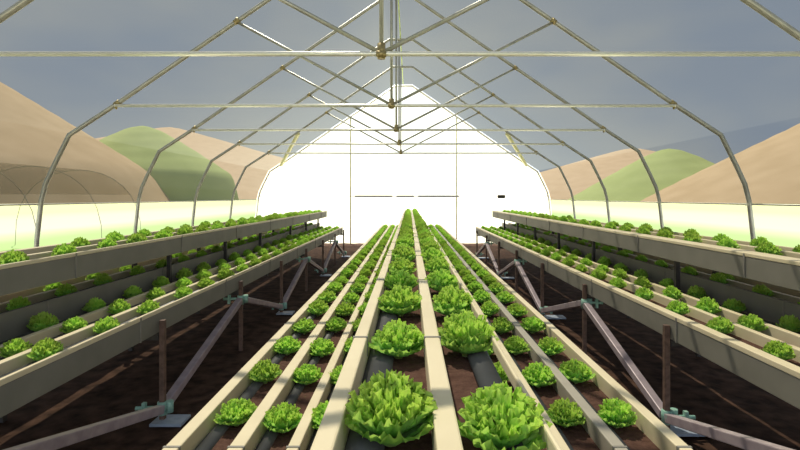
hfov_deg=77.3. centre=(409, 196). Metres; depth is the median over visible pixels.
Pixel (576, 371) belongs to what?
lettuce
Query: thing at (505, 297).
lettuce
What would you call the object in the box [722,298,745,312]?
lettuce
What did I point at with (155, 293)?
lettuce
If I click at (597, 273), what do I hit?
lettuce
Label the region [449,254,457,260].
lettuce
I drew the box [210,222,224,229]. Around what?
lettuce
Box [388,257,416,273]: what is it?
lettuce
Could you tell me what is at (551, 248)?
lettuce
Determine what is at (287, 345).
lettuce
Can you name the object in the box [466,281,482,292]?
lettuce
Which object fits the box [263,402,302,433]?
lettuce
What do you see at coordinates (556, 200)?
pipe
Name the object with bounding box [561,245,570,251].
lettuce
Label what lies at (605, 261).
lettuce
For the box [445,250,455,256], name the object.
lettuce
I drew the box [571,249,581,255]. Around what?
lettuce
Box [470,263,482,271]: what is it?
lettuce
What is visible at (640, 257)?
lettuce
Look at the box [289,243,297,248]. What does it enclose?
lettuce
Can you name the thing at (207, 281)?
lettuce
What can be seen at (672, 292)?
lettuce
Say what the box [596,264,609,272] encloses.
lettuce
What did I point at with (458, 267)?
lettuce
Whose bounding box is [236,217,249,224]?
lettuce
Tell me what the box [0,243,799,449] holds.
floor
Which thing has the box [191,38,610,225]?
arch
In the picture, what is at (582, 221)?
lettuce
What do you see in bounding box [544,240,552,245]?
lettuce
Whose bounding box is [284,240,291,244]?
lettuce
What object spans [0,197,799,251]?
wall
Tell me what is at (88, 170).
wall
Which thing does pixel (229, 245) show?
lettuce
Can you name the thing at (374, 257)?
lettuce
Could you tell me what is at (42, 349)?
lettuce
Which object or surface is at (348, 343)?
lettuce
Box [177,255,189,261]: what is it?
lettuce
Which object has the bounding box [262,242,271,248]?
lettuce
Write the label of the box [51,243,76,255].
lettuce
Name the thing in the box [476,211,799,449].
rack
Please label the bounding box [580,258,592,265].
lettuce
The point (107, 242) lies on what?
lettuce
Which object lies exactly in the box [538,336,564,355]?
lettuce
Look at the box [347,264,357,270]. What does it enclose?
lettuce
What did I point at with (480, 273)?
lettuce
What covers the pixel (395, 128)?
arch
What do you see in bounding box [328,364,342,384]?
lettuce
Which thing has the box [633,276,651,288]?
lettuce
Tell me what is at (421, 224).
lettuce
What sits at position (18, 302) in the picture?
lettuce
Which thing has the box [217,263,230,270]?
lettuce
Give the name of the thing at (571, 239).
lettuce
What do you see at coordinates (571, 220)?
lettuce
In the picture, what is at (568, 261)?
lettuce
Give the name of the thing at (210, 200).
pipe
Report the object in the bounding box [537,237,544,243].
lettuce
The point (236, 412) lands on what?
lettuce
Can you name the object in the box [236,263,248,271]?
lettuce
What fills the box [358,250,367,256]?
lettuce
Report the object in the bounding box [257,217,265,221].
lettuce
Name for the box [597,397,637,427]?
lettuce
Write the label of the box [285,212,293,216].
lettuce
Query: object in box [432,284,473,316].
lettuce
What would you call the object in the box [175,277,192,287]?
lettuce
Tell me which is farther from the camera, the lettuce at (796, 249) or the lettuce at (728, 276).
the lettuce at (728, 276)
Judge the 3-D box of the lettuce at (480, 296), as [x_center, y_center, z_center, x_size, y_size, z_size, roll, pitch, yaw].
[0.585,0.805,4.048,0.172,0.117,0.173,0,0,-10]
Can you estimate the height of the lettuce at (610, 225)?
0.134 m
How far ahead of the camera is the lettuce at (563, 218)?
7.91 m
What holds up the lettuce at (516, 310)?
on the channel
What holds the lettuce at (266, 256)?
on the rack at (23, 379)
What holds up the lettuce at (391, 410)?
on the channel
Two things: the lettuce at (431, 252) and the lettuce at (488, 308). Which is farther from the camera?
the lettuce at (488, 308)
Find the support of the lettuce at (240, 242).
on the rack at (23, 379)
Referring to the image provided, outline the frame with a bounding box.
[256,85,550,243]
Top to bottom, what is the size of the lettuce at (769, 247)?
0.128 m
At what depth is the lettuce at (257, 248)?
7.61 m
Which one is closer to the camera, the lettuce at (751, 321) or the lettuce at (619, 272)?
the lettuce at (751, 321)
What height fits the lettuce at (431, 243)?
0.123 m
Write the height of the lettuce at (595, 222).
0.140 m
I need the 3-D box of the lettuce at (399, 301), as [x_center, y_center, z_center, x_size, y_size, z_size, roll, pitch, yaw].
[-0.036,0.373,1.823,0.182,0.108,0.181,0,0,-19]
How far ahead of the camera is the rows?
10.88 m
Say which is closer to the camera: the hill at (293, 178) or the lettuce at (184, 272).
the lettuce at (184, 272)
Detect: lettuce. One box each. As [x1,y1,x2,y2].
[0,249,29,264]
[0,338,32,357]
[6,296,30,310]
[26,311,58,331]
[27,337,63,360]
[43,282,62,290]
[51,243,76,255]
[54,282,78,296]
[59,316,88,333]
[70,237,90,246]
[81,297,105,312]
[85,272,99,279]
[92,316,120,333]
[93,273,114,285]
[96,238,117,248]
[105,231,125,240]
[107,299,130,314]
[119,265,131,271]
[122,285,143,297]
[126,232,147,243]
[129,265,145,275]
[136,299,159,314]
[138,229,151,236]
[146,287,165,299]
[152,276,169,287]
[153,229,173,238]
[155,259,165,267]
[164,226,175,232]
[172,253,182,257]
[174,286,192,298]
[175,267,192,278]
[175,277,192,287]
[176,225,194,234]
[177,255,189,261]
[195,224,209,231]
[195,250,206,256]
[195,269,212,279]
[196,262,210,271]
[197,277,214,287]
[200,221,211,226]
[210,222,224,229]
[211,245,221,252]
[214,397,256,425]
[215,258,226,265]
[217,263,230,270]
[217,267,234,279]
[225,221,236,226]
[227,243,234,248]
[228,252,239,260]
[233,257,245,265]
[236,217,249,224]
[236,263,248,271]
[237,239,246,245]
[242,249,251,255]
[245,253,256,260]
[247,237,255,242]
[248,218,256,222]
[249,257,261,265]
[249,358,281,383]
[253,246,262,252]
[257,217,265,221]
[257,248,267,255]
[260,253,271,260]
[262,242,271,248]
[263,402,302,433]
[265,214,274,220]
[268,246,276,251]
[271,240,280,245]
[272,249,282,255]
[274,336,301,354]
[281,245,290,251]
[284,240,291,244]
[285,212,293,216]
[285,234,293,239]
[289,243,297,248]
[292,317,316,333]
[292,363,322,384]
[296,239,304,245]
[307,299,328,315]
[309,338,335,357]
[311,400,328,429]
[317,290,336,303]
[325,316,346,332]
[326,281,342,292]
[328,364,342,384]
[335,275,348,284]
[335,302,355,316]
[340,267,353,277]
[343,291,359,304]
[344,336,352,352]
[345,369,437,446]
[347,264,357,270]
[350,258,361,265]
[350,281,364,293]
[351,317,361,331]
[354,254,365,260]
[355,275,368,283]
[357,302,367,315]
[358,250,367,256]
[359,268,371,276]
[363,290,372,301]
[364,261,374,270]
[368,318,424,358]
[369,254,378,260]
[374,247,382,253]
[374,268,380,275]
[377,284,421,316]
[384,269,417,289]
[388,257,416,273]
[391,245,415,261]
[394,243,413,251]
[396,236,413,247]
[398,233,414,239]
[399,226,412,232]
[399,229,414,235]
[416,223,429,229]
[417,228,433,235]
[417,231,433,241]
[420,237,434,245]
[420,240,442,251]
[421,247,446,262]
[424,256,452,272]
[424,268,458,291]
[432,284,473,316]
[437,310,499,356]
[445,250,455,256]
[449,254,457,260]
[452,258,462,265]
[454,244,462,250]
[454,263,465,270]
[457,248,465,252]
[457,381,552,449]
[458,268,470,276]
[459,251,469,256]
[462,254,471,260]
[462,274,476,283]
[466,258,476,265]
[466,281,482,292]
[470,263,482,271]
[473,289,490,303]
[476,269,488,277]
[480,300,499,316]
[481,274,496,285]
[487,348,493,354]
[488,282,504,293]
[490,316,513,333]
[494,361,508,381]
[495,291,514,303]
[503,335,529,354]
[506,303,527,317]
[518,240,525,245]
[520,316,545,332]
[521,361,555,387]
[523,242,532,248]
[530,240,538,245]
[532,246,541,252]
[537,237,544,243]
[538,243,546,248]
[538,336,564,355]
[539,248,551,256]
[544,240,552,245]
[545,397,585,427]
[547,246,554,252]
[549,252,561,260]
[556,249,566,255]
[558,215,568,221]
[559,358,594,383]
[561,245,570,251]
[561,256,574,266]
[567,237,575,241]
[568,218,576,222]
[568,254,577,260]
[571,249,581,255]
[575,263,587,272]
[577,219,589,224]
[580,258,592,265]
[585,253,591,260]
[590,219,601,226]
[590,268,606,279]
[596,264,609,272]
[597,256,611,265]
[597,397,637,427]
[600,245,611,251]
[603,222,616,228]
[608,276,626,288]
[611,268,628,279]
[613,263,628,271]
[616,250,627,256]
[618,224,630,231]
[624,222,634,228]
[633,269,648,277]
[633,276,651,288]
[634,287,654,300]
[635,254,647,261]
[636,226,650,234]
[639,223,653,231]
[654,260,668,267]
[656,229,674,237]
[658,226,674,234]
[658,278,673,287]
[662,286,682,299]
[665,300,689,314]
[680,266,697,275]
[682,233,701,242]
[683,228,702,237]
[687,285,707,298]
[693,296,721,313]
[705,316,734,333]
[709,272,727,283]
[711,233,730,240]
[716,237,740,248]
[721,272,734,279]
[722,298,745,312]
[735,314,767,331]
[749,236,767,246]
[752,284,773,295]
[754,242,783,255]
[760,340,795,359]
[775,315,799,332]
[792,244,799,252]
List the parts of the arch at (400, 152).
king post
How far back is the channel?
1.81 m
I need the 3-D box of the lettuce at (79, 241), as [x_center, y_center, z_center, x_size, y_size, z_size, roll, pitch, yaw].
[-2.598,0.372,3.936,0.159,0.123,0.153,0,0,23]
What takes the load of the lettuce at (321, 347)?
on the channel
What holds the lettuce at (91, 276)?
on the rack at (23, 379)
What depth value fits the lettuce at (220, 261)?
6.10 m
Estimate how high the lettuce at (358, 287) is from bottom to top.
0.109 m
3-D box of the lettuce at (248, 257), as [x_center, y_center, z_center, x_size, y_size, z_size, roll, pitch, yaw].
[-2.094,0.800,6.616,0.171,0.127,0.169,0,0,-19]
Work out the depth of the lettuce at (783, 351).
2.60 m
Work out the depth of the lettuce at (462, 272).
5.31 m
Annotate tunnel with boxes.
[15,204,140,243]
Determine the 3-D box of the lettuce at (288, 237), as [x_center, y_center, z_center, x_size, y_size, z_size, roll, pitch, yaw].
[-2.314,0.791,9.654,0.177,0.144,0.168,0,0,32]
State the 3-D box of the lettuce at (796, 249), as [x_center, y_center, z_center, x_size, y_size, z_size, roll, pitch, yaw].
[2.697,0.375,3.415,0.149,0.117,0.159,0,0,19]
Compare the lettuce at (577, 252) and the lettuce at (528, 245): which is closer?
the lettuce at (577, 252)
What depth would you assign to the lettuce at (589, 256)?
6.61 m
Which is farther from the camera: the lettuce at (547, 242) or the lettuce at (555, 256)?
the lettuce at (547, 242)
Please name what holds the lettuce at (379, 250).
on the channel
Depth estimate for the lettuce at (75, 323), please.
3.08 m
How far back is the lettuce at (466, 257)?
6.64 m
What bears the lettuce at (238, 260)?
on the rack at (23, 379)
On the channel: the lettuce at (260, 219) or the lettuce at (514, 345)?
the lettuce at (514, 345)
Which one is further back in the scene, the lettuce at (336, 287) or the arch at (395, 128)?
the arch at (395, 128)
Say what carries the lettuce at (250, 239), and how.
on the rack at (23, 379)
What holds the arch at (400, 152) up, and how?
on the floor
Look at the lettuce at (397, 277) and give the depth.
2.22 m
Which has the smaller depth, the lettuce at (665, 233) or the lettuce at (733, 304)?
the lettuce at (733, 304)
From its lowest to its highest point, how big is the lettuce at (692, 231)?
0.134 m
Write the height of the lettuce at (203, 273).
0.130 m
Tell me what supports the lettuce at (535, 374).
on the channel
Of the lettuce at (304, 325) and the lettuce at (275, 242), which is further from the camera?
the lettuce at (275, 242)
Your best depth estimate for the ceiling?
7.47 m
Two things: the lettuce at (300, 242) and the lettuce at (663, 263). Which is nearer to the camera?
the lettuce at (663, 263)
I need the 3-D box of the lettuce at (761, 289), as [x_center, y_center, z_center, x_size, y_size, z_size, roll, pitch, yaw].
[2.572,0.695,3.659,0.134,0.118,0.144,0,0,-15]
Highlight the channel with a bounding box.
[162,210,692,449]
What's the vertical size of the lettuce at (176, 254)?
0.117 m
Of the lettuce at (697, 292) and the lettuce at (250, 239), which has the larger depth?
the lettuce at (250, 239)
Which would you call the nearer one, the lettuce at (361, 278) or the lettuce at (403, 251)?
the lettuce at (403, 251)
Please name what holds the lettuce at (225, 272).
on the rack at (23, 379)
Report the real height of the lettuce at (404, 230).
0.118 m
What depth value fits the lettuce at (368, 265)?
5.76 m
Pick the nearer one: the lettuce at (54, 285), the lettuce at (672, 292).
the lettuce at (54, 285)
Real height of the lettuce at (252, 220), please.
0.120 m
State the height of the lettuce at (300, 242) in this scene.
0.129 m
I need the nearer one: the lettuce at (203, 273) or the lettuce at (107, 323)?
the lettuce at (107, 323)
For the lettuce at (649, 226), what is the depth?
5.66 m
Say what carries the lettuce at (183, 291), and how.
on the rack at (23, 379)
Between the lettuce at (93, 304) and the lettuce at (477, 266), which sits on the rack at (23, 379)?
the lettuce at (93, 304)
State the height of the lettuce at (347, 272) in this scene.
0.116 m
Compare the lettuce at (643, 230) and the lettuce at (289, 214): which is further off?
the lettuce at (289, 214)
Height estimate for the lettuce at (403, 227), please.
0.116 m
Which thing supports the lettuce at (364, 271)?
on the channel
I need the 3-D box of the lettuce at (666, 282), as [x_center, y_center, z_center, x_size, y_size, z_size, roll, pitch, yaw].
[2.393,0.806,4.625,0.153,0.116,0.159,0,0,-45]
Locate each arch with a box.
[34,0,755,246]
[133,0,663,233]
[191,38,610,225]
[229,66,575,218]
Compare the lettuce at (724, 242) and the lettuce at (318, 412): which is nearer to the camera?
the lettuce at (318, 412)
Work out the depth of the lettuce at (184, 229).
5.17 m
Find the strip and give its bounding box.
[398,0,403,84]
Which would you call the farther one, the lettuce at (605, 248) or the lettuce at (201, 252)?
the lettuce at (605, 248)
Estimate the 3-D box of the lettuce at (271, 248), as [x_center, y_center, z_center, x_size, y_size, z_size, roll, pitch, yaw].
[-2.097,0.803,7.646,0.155,0.120,0.145,0,0,19]
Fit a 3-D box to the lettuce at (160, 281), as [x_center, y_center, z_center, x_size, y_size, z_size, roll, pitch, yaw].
[-2.316,0.798,4.663,0.152,0.131,0.161,0,0,45]
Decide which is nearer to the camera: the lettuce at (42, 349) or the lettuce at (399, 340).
the lettuce at (399, 340)
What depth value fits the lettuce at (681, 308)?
3.58 m
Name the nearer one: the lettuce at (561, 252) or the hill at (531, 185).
the lettuce at (561, 252)
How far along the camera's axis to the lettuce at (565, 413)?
1.85 m
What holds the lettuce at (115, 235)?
on the rack at (23, 379)
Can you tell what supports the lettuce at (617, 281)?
on the rack at (738, 351)
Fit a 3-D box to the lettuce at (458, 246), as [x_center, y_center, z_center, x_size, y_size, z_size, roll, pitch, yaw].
[0.770,0.805,7.919,0.162,0.116,0.168,0,0,-30]
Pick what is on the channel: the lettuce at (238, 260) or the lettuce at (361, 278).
the lettuce at (361, 278)
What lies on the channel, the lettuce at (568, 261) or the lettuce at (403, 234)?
the lettuce at (403, 234)
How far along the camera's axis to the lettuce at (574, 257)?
6.58 m
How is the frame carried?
on the floor
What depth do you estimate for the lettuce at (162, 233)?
4.71 m
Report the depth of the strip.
11.34 m
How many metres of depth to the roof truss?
4.40 m
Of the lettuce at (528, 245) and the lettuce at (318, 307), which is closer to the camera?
the lettuce at (318, 307)
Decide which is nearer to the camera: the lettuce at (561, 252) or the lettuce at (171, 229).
the lettuce at (171, 229)
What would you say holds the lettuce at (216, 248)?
on the rack at (23, 379)
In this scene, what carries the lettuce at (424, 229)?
on the channel
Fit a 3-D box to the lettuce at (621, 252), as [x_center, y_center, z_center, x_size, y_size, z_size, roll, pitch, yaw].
[2.584,0.698,6.065,0.149,0.111,0.144,0,0,33]
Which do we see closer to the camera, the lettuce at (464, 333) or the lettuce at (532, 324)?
the lettuce at (464, 333)
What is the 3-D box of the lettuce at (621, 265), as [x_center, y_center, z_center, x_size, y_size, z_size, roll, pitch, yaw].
[2.391,0.801,5.657,0.170,0.125,0.168,0,0,6]
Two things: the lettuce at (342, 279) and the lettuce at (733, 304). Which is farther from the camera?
the lettuce at (342, 279)
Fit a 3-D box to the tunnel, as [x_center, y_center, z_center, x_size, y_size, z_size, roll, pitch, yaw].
[-10.998,0.340,9.305,4.210,2.520,14.609,0,0,0]
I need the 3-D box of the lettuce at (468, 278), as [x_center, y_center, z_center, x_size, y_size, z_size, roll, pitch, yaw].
[0.587,0.806,4.899,0.164,0.114,0.158,0,0,40]
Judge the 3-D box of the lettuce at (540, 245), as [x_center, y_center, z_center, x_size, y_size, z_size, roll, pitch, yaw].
[2.151,0.802,8.102,0.168,0.123,0.166,0,0,-3]
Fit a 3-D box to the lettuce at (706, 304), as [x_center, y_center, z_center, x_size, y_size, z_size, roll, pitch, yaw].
[2.163,0.792,3.624,0.176,0.142,0.176,0,0,-34]
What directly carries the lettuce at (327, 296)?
on the channel
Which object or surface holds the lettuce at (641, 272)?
on the rack at (738, 351)
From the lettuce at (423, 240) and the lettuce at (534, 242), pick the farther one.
the lettuce at (534, 242)
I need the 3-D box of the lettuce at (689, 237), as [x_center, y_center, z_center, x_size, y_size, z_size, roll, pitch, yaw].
[2.458,0.372,4.361,0.167,0.122,0.156,0,0,-16]
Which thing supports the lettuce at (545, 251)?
on the rack at (738, 351)
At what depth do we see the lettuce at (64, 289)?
3.65 m
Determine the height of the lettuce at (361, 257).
0.107 m
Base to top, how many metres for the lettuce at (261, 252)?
0.137 m
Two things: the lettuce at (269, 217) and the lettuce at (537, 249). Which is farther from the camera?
the lettuce at (269, 217)
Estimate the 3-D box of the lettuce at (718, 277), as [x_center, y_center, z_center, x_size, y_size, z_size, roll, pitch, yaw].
[2.588,0.692,4.190,0.142,0.124,0.151,0,0,-17]
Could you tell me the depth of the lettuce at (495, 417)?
0.81 m
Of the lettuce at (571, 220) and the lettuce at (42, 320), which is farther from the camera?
the lettuce at (571, 220)
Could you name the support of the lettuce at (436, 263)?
on the channel
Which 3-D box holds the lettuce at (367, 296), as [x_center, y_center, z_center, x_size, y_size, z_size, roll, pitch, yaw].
[-0.298,0.809,4.047,0.163,0.109,0.157,0,0,-24]
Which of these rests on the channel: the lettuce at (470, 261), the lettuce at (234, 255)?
the lettuce at (470, 261)
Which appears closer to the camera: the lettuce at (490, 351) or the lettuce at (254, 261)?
the lettuce at (490, 351)
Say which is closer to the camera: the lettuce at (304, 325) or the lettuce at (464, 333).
the lettuce at (464, 333)
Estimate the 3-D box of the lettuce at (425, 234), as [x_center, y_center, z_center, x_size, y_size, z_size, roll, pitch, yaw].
[0.148,0.373,4.550,0.181,0.122,0.181,0,0,-24]
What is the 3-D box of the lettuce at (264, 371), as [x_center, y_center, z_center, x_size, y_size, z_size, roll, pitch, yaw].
[-0.669,0.809,2.321,0.153,0.109,0.154,0,0,-22]
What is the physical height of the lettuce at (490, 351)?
0.103 m
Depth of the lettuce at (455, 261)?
6.14 m
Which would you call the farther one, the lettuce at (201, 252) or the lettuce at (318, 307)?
the lettuce at (201, 252)
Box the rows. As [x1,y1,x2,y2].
[242,208,588,289]
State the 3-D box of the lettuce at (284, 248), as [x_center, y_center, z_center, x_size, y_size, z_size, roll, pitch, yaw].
[-1.889,0.795,7.651,0.174,0.137,0.162,0,0,-19]
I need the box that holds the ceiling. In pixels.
[0,0,799,170]
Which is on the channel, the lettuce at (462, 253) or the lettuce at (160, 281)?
the lettuce at (462, 253)
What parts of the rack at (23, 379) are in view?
post, rail, clamp arm, rail, rail, rail, post, rail, rail, rail, tier post, plate, rail, tier post, clamp arm, post, tier post, post, plate, post, post, post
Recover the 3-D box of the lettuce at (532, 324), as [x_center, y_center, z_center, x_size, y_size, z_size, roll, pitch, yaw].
[0.779,0.809,3.172,0.170,0.110,0.159,0,0,17]
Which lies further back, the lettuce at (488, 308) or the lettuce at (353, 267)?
the lettuce at (353, 267)
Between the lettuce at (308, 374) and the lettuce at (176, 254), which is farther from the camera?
the lettuce at (176, 254)
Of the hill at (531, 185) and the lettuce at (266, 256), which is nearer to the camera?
the lettuce at (266, 256)
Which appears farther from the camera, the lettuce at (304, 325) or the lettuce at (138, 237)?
the lettuce at (138, 237)
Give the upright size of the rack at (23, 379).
1.230 m
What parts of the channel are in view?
rail, rail, rail, rail, rail, rail, rail, rail, rail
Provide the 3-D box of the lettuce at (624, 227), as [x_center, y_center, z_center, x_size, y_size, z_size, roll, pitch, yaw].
[2.446,0.371,5.693,0.155,0.126,0.160,0,0,34]
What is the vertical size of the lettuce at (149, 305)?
0.125 m
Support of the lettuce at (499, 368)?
on the channel
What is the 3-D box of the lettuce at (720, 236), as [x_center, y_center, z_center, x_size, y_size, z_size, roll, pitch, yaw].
[2.694,0.373,4.319,0.167,0.121,0.161,0,0,-34]
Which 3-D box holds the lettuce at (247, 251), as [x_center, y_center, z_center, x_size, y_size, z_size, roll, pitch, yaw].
[-2.311,0.802,7.136,0.156,0.122,0.157,0,0,-42]
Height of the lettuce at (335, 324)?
0.095 m
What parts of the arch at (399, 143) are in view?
king post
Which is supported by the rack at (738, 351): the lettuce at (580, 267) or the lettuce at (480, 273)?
the lettuce at (580, 267)
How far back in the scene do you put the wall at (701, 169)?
7.87 m
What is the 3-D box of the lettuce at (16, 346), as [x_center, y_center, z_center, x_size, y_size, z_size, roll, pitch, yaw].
[-2.091,0.806,2.661,0.148,0.114,0.153,0,0,41]
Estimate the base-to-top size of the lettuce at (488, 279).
0.112 m
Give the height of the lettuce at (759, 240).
0.136 m
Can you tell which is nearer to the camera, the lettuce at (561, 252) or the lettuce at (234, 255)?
the lettuce at (234, 255)
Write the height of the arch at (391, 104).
5.393 m
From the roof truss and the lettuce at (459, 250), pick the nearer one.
the roof truss
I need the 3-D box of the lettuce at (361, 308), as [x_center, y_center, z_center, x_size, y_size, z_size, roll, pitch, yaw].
[-0.303,0.806,3.578,0.161,0.114,0.161,0,0,45]
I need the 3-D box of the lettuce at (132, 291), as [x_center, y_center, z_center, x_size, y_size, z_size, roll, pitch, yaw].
[-2.313,0.800,4.187,0.157,0.127,0.163,0,0,28]
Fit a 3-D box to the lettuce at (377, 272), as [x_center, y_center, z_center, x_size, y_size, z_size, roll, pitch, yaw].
[-0.303,0.808,5.311,0.154,0.110,0.164,0,0,-4]
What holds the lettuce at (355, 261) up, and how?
on the channel
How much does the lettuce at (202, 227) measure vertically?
0.133 m
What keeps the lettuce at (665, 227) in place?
on the rack at (738, 351)
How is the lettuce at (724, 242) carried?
on the rack at (738, 351)
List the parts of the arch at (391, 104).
king post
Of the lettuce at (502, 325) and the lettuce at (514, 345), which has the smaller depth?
the lettuce at (514, 345)
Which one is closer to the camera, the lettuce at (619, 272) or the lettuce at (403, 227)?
the lettuce at (619, 272)
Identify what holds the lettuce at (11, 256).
on the rack at (23, 379)
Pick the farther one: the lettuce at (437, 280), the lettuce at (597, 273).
the lettuce at (597, 273)
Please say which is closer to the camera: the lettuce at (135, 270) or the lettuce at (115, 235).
the lettuce at (115, 235)
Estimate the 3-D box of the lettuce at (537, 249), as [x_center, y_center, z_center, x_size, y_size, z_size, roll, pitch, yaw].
[1.937,0.804,7.609,0.166,0.119,0.155,0,0,-14]
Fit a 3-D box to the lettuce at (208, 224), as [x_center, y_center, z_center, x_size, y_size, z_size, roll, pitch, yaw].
[-2.592,0.366,6.350,0.173,0.135,0.163,0,0,35]
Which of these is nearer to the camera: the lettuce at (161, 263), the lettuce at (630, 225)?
the lettuce at (161, 263)
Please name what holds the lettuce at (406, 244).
on the channel
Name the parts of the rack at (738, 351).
post, post, post, post, plate, tier post, post, clamp arm, tier post, rail, rail, rail, rail, rail, rail, rail, post, tier post, clamp arm, plate, rail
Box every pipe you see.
[0,200,249,205]
[556,200,799,205]
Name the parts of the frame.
gable post, gable post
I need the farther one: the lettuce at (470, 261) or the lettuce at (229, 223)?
the lettuce at (229, 223)
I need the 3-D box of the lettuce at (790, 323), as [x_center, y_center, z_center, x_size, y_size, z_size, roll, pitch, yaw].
[2.392,0.800,3.142,0.145,0.128,0.155,0,0,-25]
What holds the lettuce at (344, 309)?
on the channel
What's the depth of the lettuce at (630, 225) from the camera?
6.15 m
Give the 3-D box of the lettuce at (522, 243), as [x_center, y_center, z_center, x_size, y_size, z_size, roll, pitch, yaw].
[1.940,0.803,8.649,0.158,0.121,0.169,0,0,-18]
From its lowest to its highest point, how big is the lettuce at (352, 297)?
0.112 m
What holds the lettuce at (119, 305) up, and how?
on the rack at (23, 379)
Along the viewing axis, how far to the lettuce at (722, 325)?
3.08 m
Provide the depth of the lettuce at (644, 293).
4.08 m
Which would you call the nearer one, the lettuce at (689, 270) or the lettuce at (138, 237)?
the lettuce at (138, 237)
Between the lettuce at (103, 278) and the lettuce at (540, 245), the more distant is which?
the lettuce at (540, 245)
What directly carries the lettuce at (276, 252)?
on the rack at (23, 379)
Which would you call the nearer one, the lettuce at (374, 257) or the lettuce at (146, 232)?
the lettuce at (146, 232)
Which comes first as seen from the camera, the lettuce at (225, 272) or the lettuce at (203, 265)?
the lettuce at (225, 272)
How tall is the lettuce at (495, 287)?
0.114 m
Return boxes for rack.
[0,211,349,449]
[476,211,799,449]
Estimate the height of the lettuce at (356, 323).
0.101 m
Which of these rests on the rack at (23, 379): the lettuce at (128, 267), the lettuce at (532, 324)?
the lettuce at (128, 267)
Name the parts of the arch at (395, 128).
king post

